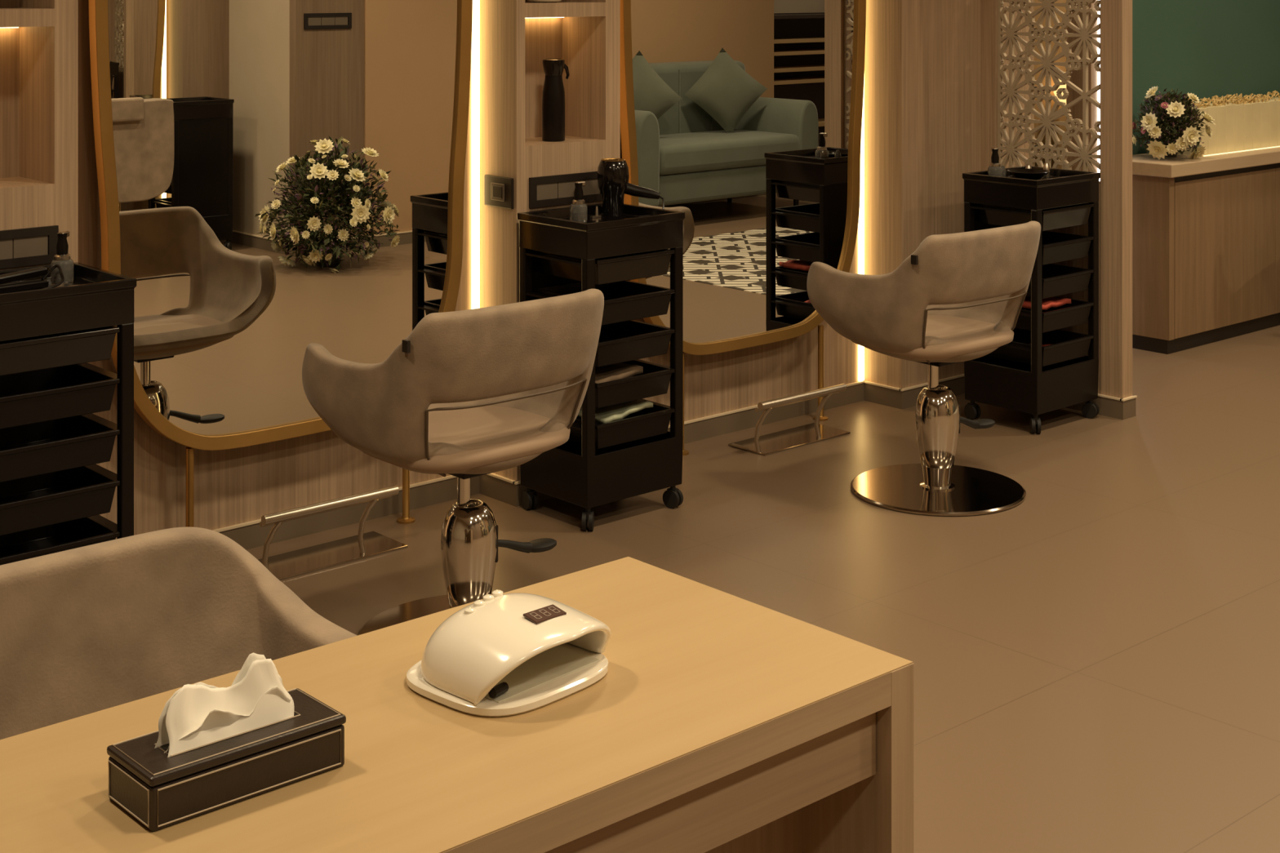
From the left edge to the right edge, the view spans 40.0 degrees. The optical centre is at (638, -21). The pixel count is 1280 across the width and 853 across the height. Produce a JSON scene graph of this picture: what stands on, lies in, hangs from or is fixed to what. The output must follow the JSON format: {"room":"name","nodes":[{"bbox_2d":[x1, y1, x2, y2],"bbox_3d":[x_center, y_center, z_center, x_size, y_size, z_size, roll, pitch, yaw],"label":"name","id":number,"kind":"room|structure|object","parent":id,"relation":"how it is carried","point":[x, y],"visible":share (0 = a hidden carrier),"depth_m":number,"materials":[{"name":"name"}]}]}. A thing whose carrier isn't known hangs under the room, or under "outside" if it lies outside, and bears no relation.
{"room":"salon","nodes":[
{"label":"salon","id":0,"kind":"room"},
{"bbox_2d":[0,0,78,271],"bbox_3d":[-1.597,0.150,4.233,0.405,2.800,0.240,0,0,-42],"label":"wall column","id":1,"kind":"structure","parent":0,"point":[39,57],"depth_m":4.27,"materials":[{"name":"brown wood"}]},
{"bbox_2d":[0,225,58,268],"bbox_3d":[-1.455,0.637,4.192,0.141,0.090,0.009,0,0,-42],"label":"wall outlet","id":2,"kind":"object","parent":1,"relation":"attached to","point":[34,246],"visible":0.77,"depth_m":4.19,"materials":[{"name":"black plastic"}]},
{"bbox_2d":[0,239,12,259],"bbox_3d":[-1.517,0.637,4.139,0.084,0.047,0.004,0,0,-42],"label":"socket","id":3,"kind":"object","parent":2,"relation":"attached to","point":[6,245],"depth_m":4.15,"materials":[{"name":"grey plastic"}]},
{"bbox_2d":[13,235,48,257],"bbox_3d":[-1.453,0.637,4.196,0.084,0.047,0.004,0,0,-42],"label":"socket","id":4,"kind":"object","parent":2,"relation":"attached to","point":[24,246],"depth_m":4.19,"materials":[{"name":"grey plastic"}]},
{"bbox_2d":[480,0,620,480],"bbox_3d":[-0.289,0.150,5.401,0.405,2.800,0.240,0,0,-42],"label":"wall column","id":5,"kind":"structure","parent":0,"point":[514,45],"depth_m":5.30,"materials":[{"name":"brown wood"}]},
{"bbox_2d":[479,474,514,506],"bbox_3d":[-0.421,1.517,5.238,0.008,0.066,0.172,0,0,-42],"label":"baseboard","id":6,"kind":"structure","parent":5,"relation":"attached to","point":[491,486],"depth_m":5.23,"materials":[{"name":"brown"}]},
{"bbox_2d":[487,472,517,483],"bbox_3d":[-0.421,1.481,5.238,0.014,0.006,0.178,0,0,-42],"label":"cap","id":7,"kind":"object","parent":6,"relation":"on","point":[492,474],"visible":0.64,"depth_m":5.22,"materials":[{"name":"beige"}]},
{"bbox_2d":[484,174,513,208],"bbox_3d":[-0.419,0.632,5.231,0.014,0.092,0.136,0,0,-42],"label":"light switch","id":8,"kind":"object","parent":5,"relation":"attached to","point":[498,190],"visible":1,"depth_m":5.22,"materials":[{"name":"black"}]},
{"bbox_2d":[514,484,552,506],"bbox_3d":[-0.207,1.517,5.308,0.421,0.066,0.008,0,0,-42],"label":"baseboard","id":9,"kind":"structure","parent":5,"relation":"attached to","point":[518,489],"depth_m":5.18,"materials":[{"name":"brown"}]},
{"bbox_2d":[512,480,520,484],"bbox_3d":[-0.207,1.481,5.308,0.427,0.006,0.014,0,0,-42],"label":"cap","id":10,"kind":"object","parent":9,"relation":"on","point":[515,482],"visible":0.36,"depth_m":5.17,"materials":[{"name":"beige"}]},
{"bbox_2d":[527,0,560,2],"bbox_3d":[-0.289,0.005,5.374,0.170,0.130,0.170,0,0,-42],"label":"ceramic bowl","id":11,"kind":"object","parent":5,"relation":"on","point":[531,1],"visible":0.92,"depth_m":5.33,"materials":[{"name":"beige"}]},
{"bbox_2d":[531,17,562,17],"bbox_3d":[-0.350,0.117,5.446,0.295,0.006,0.012,0,0,-42],"label":"light strip","id":12,"kind":"object","parent":5,"relation":"attached to","point":[531,17],"visible":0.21,"depth_m":5.49,"materials":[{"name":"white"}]},
{"bbox_2d":[542,57,569,142],"bbox_3d":[-0.257,0.367,5.372,0.078,0.252,0.071,0,0,12],"label":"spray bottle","id":13,"kind":"object","parent":5,"relation":"on","point":[553,91],"visible":1,"depth_m":5.34,"materials":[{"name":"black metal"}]},
{"bbox_2d":[528,171,602,208],"bbox_3d":[-0.221,0.631,5.294,0.283,0.091,0.009,0,0,-42],"label":"wall outlet","id":14,"kind":"object","parent":5,"relation":"attached to","point":[557,189],"visible":0.68,"depth_m":5.28,"materials":[{"name":"black plastic"}]},
{"bbox_2d":[537,182,557,199],"bbox_3d":[-0.276,0.632,5.248,0.081,0.048,0.004,0,0,-42],"label":"socket","id":15,"kind":"object","parent":14,"relation":"attached to","point":[545,190],"depth_m":5.25,"materials":[{"name":"grey plastic"}]},
{"bbox_2d":[557,180,578,197],"bbox_3d":[-0.213,0.632,5.304,0.081,0.048,0.004,0,0,-42],"label":"socket","id":16,"kind":"object","parent":14,"relation":"attached to","point":[566,188],"depth_m":5.30,"materials":[{"name":"grey plastic"}]},
{"bbox_2d":[578,177,599,195],"bbox_3d":[-0.150,0.632,5.360,0.081,0.048,0.004,0,0,-42],"label":"socket","id":17,"kind":"object","parent":14,"relation":"attached to","point":[591,188],"depth_m":5.36,"materials":[{"name":"grey plastic"}]},
{"bbox_2d":[78,0,1279,539],"bbox_3d":[0.824,0.150,6.583,12.800,2.800,0.160,0,0,-42],"label":"wall","id":18,"kind":"structure","parent":0,"point":[241,485],"depth_m":5.81,"materials":[{"name":"brown wood"}]},
{"bbox_2d":[218,475,479,550],"bbox_3d":[-0.980,1.517,4.858,1.348,0.066,0.008,0,0,-42],"label":"baseboard","id":19,"kind":"structure","parent":18,"relation":"attached to","point":[251,536],"depth_m":4.99,"materials":[{"name":"brown"}]},
{"bbox_2d":[212,475,457,532],"bbox_3d":[-0.980,1.481,4.858,1.354,0.006,0.014,0,0,-42],"label":"cap","id":20,"kind":"object","parent":19,"relation":"on","point":[424,482],"depth_m":4.80,"materials":[{"name":"beige"}]},
{"bbox_2d":[471,0,479,309],"bbox_3d":[-0.492,0.163,5.292,0.026,2.625,0.008,0,0,-42],"label":"light strip","id":21,"kind":"object","parent":18,"relation":"attached to","point":[475,49],"visible":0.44,"depth_m":5.29,"materials":[{"name":"white"}]},
{"bbox_2d":[667,382,863,444],"bbox_3d":[0.328,1.517,6.027,1.351,0.066,0.008,0,0,-42],"label":"baseboard","id":22,"kind":"structure","parent":18,"relation":"attached to","point":[744,420],"depth_m":6.09,"materials":[{"name":"brown wood"}]},
{"bbox_2d":[667,380,866,428],"bbox_3d":[0.328,1.481,6.027,1.357,0.006,0.014,0,0,-42],"label":"cap","id":23,"kind":"object","parent":22,"relation":"on","point":[862,381],"visible":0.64,"depth_m":6.00,"materials":[{"name":"beige"}]},
{"bbox_2d":[857,78,864,381],"bbox_3d":[0.818,0.163,6.462,0.026,2.625,0.008,0,0,-42],"label":"light strip","id":24,"kind":"object","parent":18,"relation":"attached to","point":[861,214],"visible":0.56,"depth_m":6.46,"materials":[{"name":"white plastic"}]},
{"bbox_2d":[1066,0,1097,172],"bbox_3d":[1.923,0.150,7.536,0.130,2.800,0.124,0,0,-42],"label":"lattice panel","id":25,"kind":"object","parent":18,"relation":"attached to","point":[1077,76],"depth_m":7.48,"materials":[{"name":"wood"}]},
{"bbox_2d":[1097,4,1100,181],"bbox_3d":[1.966,0.300,7.484,0.031,2.500,0.007,0,0,-42],"label":"light strip","id":26,"kind":"object","parent":18,"relation":"attached to","point":[1099,12],"visible":0.22,"depth_m":7.47,"materials":[{"name":"white"}]},
{"bbox_2d":[246,324,1279,852],"bbox_3d":[2.353,1.600,5.321,13.400,0.100,11.200,0,0,-42],"label":"floor","id":27,"kind":"structure","parent":0,"point":[1095,656],"depth_m":4.55,"materials":[{"name":"ceramic"}]},
{"bbox_2d":[0,262,136,565],"bbox_3d":[-1.393,1.117,4.005,0.386,0.867,0.325,0,0,-42],"label":"trolley","id":28,"kind":"object","parent":27,"relation":"on","point":[54,493],"visible":0.71,"depth_m":3.96,"materials":[{"name":"black plastic"}]},
{"bbox_2d":[0,264,64,293],"bbox_3d":[-1.406,0.687,3.961,0.108,0.049,0.267,0,0,42],"label":"hair straightener","id":29,"kind":"object","parent":28,"relation":"on","point":[42,283],"visible":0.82,"depth_m":4.01,"materials":[{"name":"black plastic"}]},
{"bbox_2d":[50,231,73,284],"bbox_3d":[-1.356,0.652,4.132,0.052,0.118,0.052,0,0,14],"label":"spray bottle","id":30,"kind":"object","parent":28,"relation":"on","point":[62,258],"visible":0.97,"depth_m":4.12,"materials":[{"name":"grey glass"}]},
{"bbox_2d":[0,262,136,341],"bbox_3d":[-1.393,0.734,4.005,0.378,0.102,0.318,0,0,-42],"label":"tray","id":31,"kind":"object","parent":28,"relation":"on","point":[102,300],"depth_m":3.92,"materials":[{"name":"black plastic"}]},
{"bbox_2d":[0,527,357,739],"bbox_3d":[-0.603,1.147,2.123,0.657,0.806,0.544,0,0,-42],"label":"tub chair","id":32,"kind":"object","parent":27,"relation":"on","point":[88,629],"visible":0.27,"depth_m":2.30,"materials":[{"name":"beige fabric"}]},
{"bbox_2d":[88,0,472,527],"bbox_3d":[-0.935,0.430,4.786,1.165,2.240,0.052,0,0,-42],"label":"mirror","id":33,"kind":"object","parent":27,"relation":"on","point":[277,179],"visible":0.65,"depth_m":4.73,"materials":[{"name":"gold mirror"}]},
{"bbox_2d":[257,485,408,580],"bbox_3d":[-0.847,1.460,4.700,0.450,0.180,0.192,0,0,-42],"label":"footrest","id":34,"kind":"object","parent":27,"relation":"on","point":[284,566],"visible":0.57,"depth_m":4.68,"materials":[{"name":"silver metal"}]},
{"bbox_2d":[302,288,604,635],"bbox_3d":[-0.407,1.141,4.155,0.657,0.817,0.544,0,0,-42],"label":"salon chair","id":35,"kind":"object","parent":27,"relation":"on","point":[467,394],"visible":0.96,"depth_m":4.01,"materials":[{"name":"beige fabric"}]},
{"bbox_2d":[0,556,913,852],"bbox_3d":[-0.298,1.175,1.844,1.213,0.750,0.505,0,0,-42],"label":"table","id":36,"kind":"object","parent":27,"relation":"on","point":[717,721],"visible":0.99,"depth_m":1.88,"materials":[{"name":"brown wood"}]},
{"bbox_2d":[106,653,346,831],"bbox_3d":[-0.409,0.742,1.751,0.215,0.117,0.097,0,0,-42],"label":"tissue box","id":37,"kind":"object","parent":36,"relation":"on","point":[212,748],"visible":1,"depth_m":1.72,"materials":[{"name":"brown leather"}]},
{"bbox_2d":[406,590,610,717],"bbox_3d":[-0.144,0.756,2.013,0.201,0.087,0.217,0,0,42],"label":"lamp","id":38,"kind":"object","parent":36,"relation":"on","point":[499,655],"visible":1,"depth_m":1.96,"materials":[{"name":"white plastic"}]},
{"bbox_2d":[517,203,684,530],"bbox_3d":[-0.110,1.117,5.152,0.386,0.867,0.325,0,0,-42],"label":"trolley","id":39,"kind":"object","parent":27,"relation":"on","point":[599,464],"visible":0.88,"depth_m":5.06,"materials":[{"name":"black plastic"}]},
{"bbox_2d":[569,181,587,222],"bbox_3d":[-0.177,0.652,5.159,0.052,0.118,0.052,0,0,-42],"label":"spray bottle","id":40,"kind":"object","parent":39,"relation":"on","point":[578,209],"visible":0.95,"depth_m":5.14,"materials":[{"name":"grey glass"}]},
{"bbox_2d":[590,205,600,218],"bbox_3d":[-0.130,0.695,5.248,0.034,0.034,0.012,0,0,-42],"label":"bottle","id":41,"kind":"object","parent":39,"relation":"on","point":[597,215],"visible":1,"depth_m":5.25,"materials":[{"name":"silver metal"}]},
{"bbox_2d":[517,203,684,259],"bbox_3d":[-0.110,0.734,5.152,0.378,0.102,0.318,0,0,-42],"label":"tray","id":42,"kind":"object","parent":39,"relation":"on","point":[550,233],"depth_m":5.06,"materials":[{"name":"black plastic"}]},
{"bbox_2d":[577,399,653,423],"bbox_3d":[-0.082,1.244,5.102,0.150,0.035,0.202,0,0,43],"label":"folded towel","id":43,"kind":"object","parent":39,"relation":"in","point":[607,414],"visible":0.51,"depth_m":5.06,"materials":[{"name":"white fabric"}]},
{"bbox_2d":[595,362,643,383],"bbox_3d":[-0.111,1.141,5.090,0.162,0.038,0.192,0,0,45],"label":"folded towel","id":44,"kind":"object","parent":39,"relation":"in","point":[620,371],"visible":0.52,"depth_m":5.07,"materials":[{"name":"brown fabric"}]},
{"bbox_2d":[597,158,664,217],"bbox_3d":[-0.026,0.627,5.287,0.203,0.169,0.096,0,0,15],"label":"hair dryer","id":45,"kind":"object","parent":39,"relation":"on","point":[613,175],"visible":0.98,"depth_m":5.27,"materials":[{"name":"black plastic"}]},
{"bbox_2d":[600,158,625,161],"bbox_3d":[-0.078,0.547,5.301,0.074,0.009,0.074,0,0,0],"label":"grille","id":46,"kind":"object","parent":45,"relation":"attached to","point":[604,159],"depth_m":5.29,"materials":[{"name":"gold metal"}]},
{"bbox_2d":[620,0,866,455],"bbox_3d":[0.372,0.430,5.954,1.165,2.240,0.052,0,0,-42],"label":"mirror","id":47,"kind":"object","parent":27,"relation":"on","point":[744,116],"visible":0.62,"depth_m":5.95,"materials":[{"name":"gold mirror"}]},
{"bbox_2d":[631,0,856,343],"bbox_3d":[0.372,0.276,5.954,1.105,1.872,0.004,0,0,-42],"label":"mirror glass","id":48,"kind":"object","parent":47,"relation":"attached to","point":[744,112],"depth_m":5.95,"materials":[{"name":"clear mirror"}]},
{"bbox_2d":[728,383,850,455],"bbox_3d":[0.505,1.460,5.901,0.450,0.180,0.192,0,0,-42],"label":"footrest","id":49,"kind":"object","parent":27,"relation":"on","point":[790,438],"visible":1,"depth_m":5.88,"materials":[{"name":"silver metal"}]},
{"bbox_2d":[806,221,1040,516],"bbox_3d":[0.899,1.141,5.336,0.657,0.817,0.544,0,0,-40],"label":"salon chair","id":50,"kind":"object","parent":27,"relation":"on","point":[959,297],"visible":1,"depth_m":5.20,"materials":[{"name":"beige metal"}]},
{"bbox_2d":[962,165,1100,433],"bbox_3d":[1.387,1.117,6.207,0.386,0.867,0.325,0,0,-42],"label":"trolley","id":51,"kind":"object","parent":27,"relation":"on","point":[1035,379],"visible":0.75,"depth_m":6.11,"materials":[{"name":"black plastic"}]},
{"bbox_2d":[987,147,1002,176],"bbox_3d":[1.255,0.652,6.190,0.052,0.118,0.052,0,0,-20],"label":"spray bottle","id":52,"kind":"object","parent":51,"relation":"on","point":[995,169],"visible":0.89,"depth_m":6.18,"materials":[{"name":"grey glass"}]},
{"bbox_2d":[1000,165,1006,177],"bbox_3d":[1.294,0.687,6.252,0.026,0.049,0.026,0,0,-42],"label":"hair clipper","id":53,"kind":"object","parent":51,"relation":"on","point":[1004,172],"visible":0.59,"depth_m":6.24,"materials":[{"name":"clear plastic"}]},
{"bbox_2d":[1007,168,1049,180],"bbox_3d":[1.386,0.696,6.254,0.150,0.031,0.150,0,0,-42],"label":"bowl","id":54,"kind":"object","parent":51,"relation":"on","point":[1021,173],"visible":0.91,"depth_m":6.22,"materials":[{"name":"black ceramic"}]},
{"bbox_2d":[1025,164,1031,168],"bbox_3d":[1.409,0.690,6.355,0.026,0.044,0.026,0,0,-42],"label":"hair clipper","id":55,"kind":"object","parent":51,"relation":"on","point":[1028,166],"visible":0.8,"depth_m":6.35,"materials":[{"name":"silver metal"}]},
{"bbox_2d":[962,165,1100,210],"bbox_3d":[1.387,0.734,6.207,0.378,0.102,0.318,0,0,-42],"label":"tray","id":56,"kind":"object","parent":51,"relation":"on","point":[1075,190],"depth_m":6.10,"materials":[{"name":"black plastic"}]},
{"bbox_2d":[1022,296,1071,310],"bbox_3d":[1.388,1.126,6.147,0.191,0.024,0.171,0,0,-45],"label":"folded towel","id":57,"kind":"object","parent":51,"relation":"in","point":[1047,303],"visible":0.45,"depth_m":6.09,"materials":[{"name":"red fabric"}]},
{"bbox_2d":[1043,161,1050,177],"bbox_3d":[1.468,0.684,6.327,0.026,0.054,0.026,0,0,-42],"label":"hair clipper","id":58,"kind":"object","parent":51,"relation":"on","point":[1046,166],"visible":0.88,"depth_m":6.32,"materials":[{"name":"silver metal"}]},
{"bbox_2d":[981,0,1132,398],"bbox_3d":[1.524,0.150,6.448,0.065,2.800,0.615,0,0,-42],"label":"lattice screen","id":59,"kind":"object","parent":27,"relation":"on","point":[1115,184],"visible":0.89,"depth_m":6.33,"materials":[{"name":"brown wood"}]},
{"bbox_2d":[1066,395,1120,419],"bbox_3d":[1.500,1.517,6.420,0.008,0.066,0.605,0,0,-42],"label":"baseboard","id":60,"kind":"structure","parent":59,"relation":"attached to","point":[1109,407],"depth_m":6.24,"materials":[{"name":"brown wood"}]},
{"bbox_2d":[1097,393,1121,400],"bbox_3d":[1.500,1.481,6.420,0.014,0.006,0.611,0,0,-42],"label":"cap","id":61,"kind":"object","parent":60,"relation":"on","point":[1099,394],"visible":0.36,"depth_m":6.23,"materials":[{"name":"beige wood"}]},
{"bbox_2d":[1120,398,1135,419],"bbox_3d":[1.732,1.517,6.215,0.081,0.066,0.008,0,0,-42],"label":"baseboard","id":62,"kind":"structure","parent":59,"relation":"attached to","point":[1128,406],"depth_m":6.21,"materials":[{"name":"brown wood"}]},
{"bbox_2d":[1120,395,1137,401],"bbox_3d":[1.732,1.481,6.215,0.087,0.006,0.014,0,0,-42],"label":"cap","id":63,"kind":"object","parent":62,"relation":"on","point":[1132,396],"visible":1,"depth_m":6.21,"materials":[{"name":"beige"}]},
{"bbox_2d":[1132,146,1279,354],"bbox_3d":[3.811,1.153,8.886,4.655,0.794,0.335,0,0,-42],"label":"reception desk","id":64,"kind":"object","parent":27,"relation":"on","point":[1206,229],"depth_m":7.44,"materials":[{"name":"brown wood"}]},
{"bbox_2d":[1132,85,1215,159],"bbox_3d":[2.259,0.610,7.459,0.328,0.322,0.337,0,0,-12],"label":"flower arrangement","id":65,"kind":"object","parent":64,"relation":"on","point":[1169,109],"visible":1,"depth_m":7.39,"materials":[{"name":"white plant"}]},
{"bbox_2d":[1132,146,1279,177],"bbox_3d":[3.811,0.787,8.886,4.655,0.055,0.335,0,0,-42],"label":"countertop","id":66,"kind":"structure","parent":64,"relation":"on","point":[1144,164],"depth_m":7.43,"materials":[{"name":"beige stone"}]},
{"bbox_2d":[1166,89,1279,155],"bbox_3d":[3.187,0.639,8.372,2.248,0.241,0.190,0,0,-42],"label":"planter","id":67,"kind":"object","parent":64,"relation":"on","point":[1244,123],"visible":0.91,"depth_m":7.80,"materials":[{"name":"beige paint"}]},
{"bbox_2d":[864,0,981,388],"bbox_3d":[1.056,0.150,6.575,0.464,2.800,0.200,0,0,-42],"label":"wall column","id":68,"kind":"structure","parent":0,"point":[922,58],"depth_m":6.44,"materials":[{"name":"brown wood"}]},
{"bbox_2d":[863,382,900,408],"bbox_3d":[0.889,1.517,6.408,0.008,0.066,0.172,0,0,-42],"label":"baseboard","id":69,"kind":"structure","parent":68,"relation":"attached to","point":[872,393],"depth_m":6.41,"materials":[{"name":"brown wood"}]},
{"bbox_2d":[863,381,900,391],"bbox_3d":[0.889,1.481,6.408,0.014,0.006,0.178,0,0,-42],"label":"cap","id":70,"kind":"object","parent":69,"relation":"on","point":[866,382],"visible":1,"depth_m":6.41,"materials":[{"name":"beige wood"}]},
{"bbox_2d":[900,376,964,408],"bbox_3d":[1.122,1.517,6.495,0.472,0.066,0.008,0,0,-42],"label":"baseboard","id":71,"kind":"structure","parent":68,"relation":"attached to","point":[908,398],"depth_m":6.40,"materials":[{"name":"brown wood"}]},
{"bbox_2d":[898,373,964,391],"bbox_3d":[1.122,1.481,6.495,0.478,0.006,0.014,0,0,-42],"label":"cap","id":72,"kind":"object","parent":71,"relation":"on","point":[962,375],"visible":0.64,"depth_m":6.42,"materials":[{"name":"beige wood"}]},
{"bbox_2d":[1034,0,1066,168],"bbox_3d":[2.720,0.150,10.007,5.410,2.800,0.100,0,0,-42],"label":"lattice panel","id":73,"kind":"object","parent":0,"point":[1063,118],"depth_m":9.51,"materials":[{"name":"beige paint"}]},
{"bbox_2d":[1053,71,1066,104],"bbox_3d":[2.316,1.020,9.445,0.180,1.060,0.180,0,0,-42],"label":"globe lamp","id":74,"kind":"object","parent":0,"point":[1060,86],"visible":0.02,"depth_m":9.40,"materials":[{"name":"white"}]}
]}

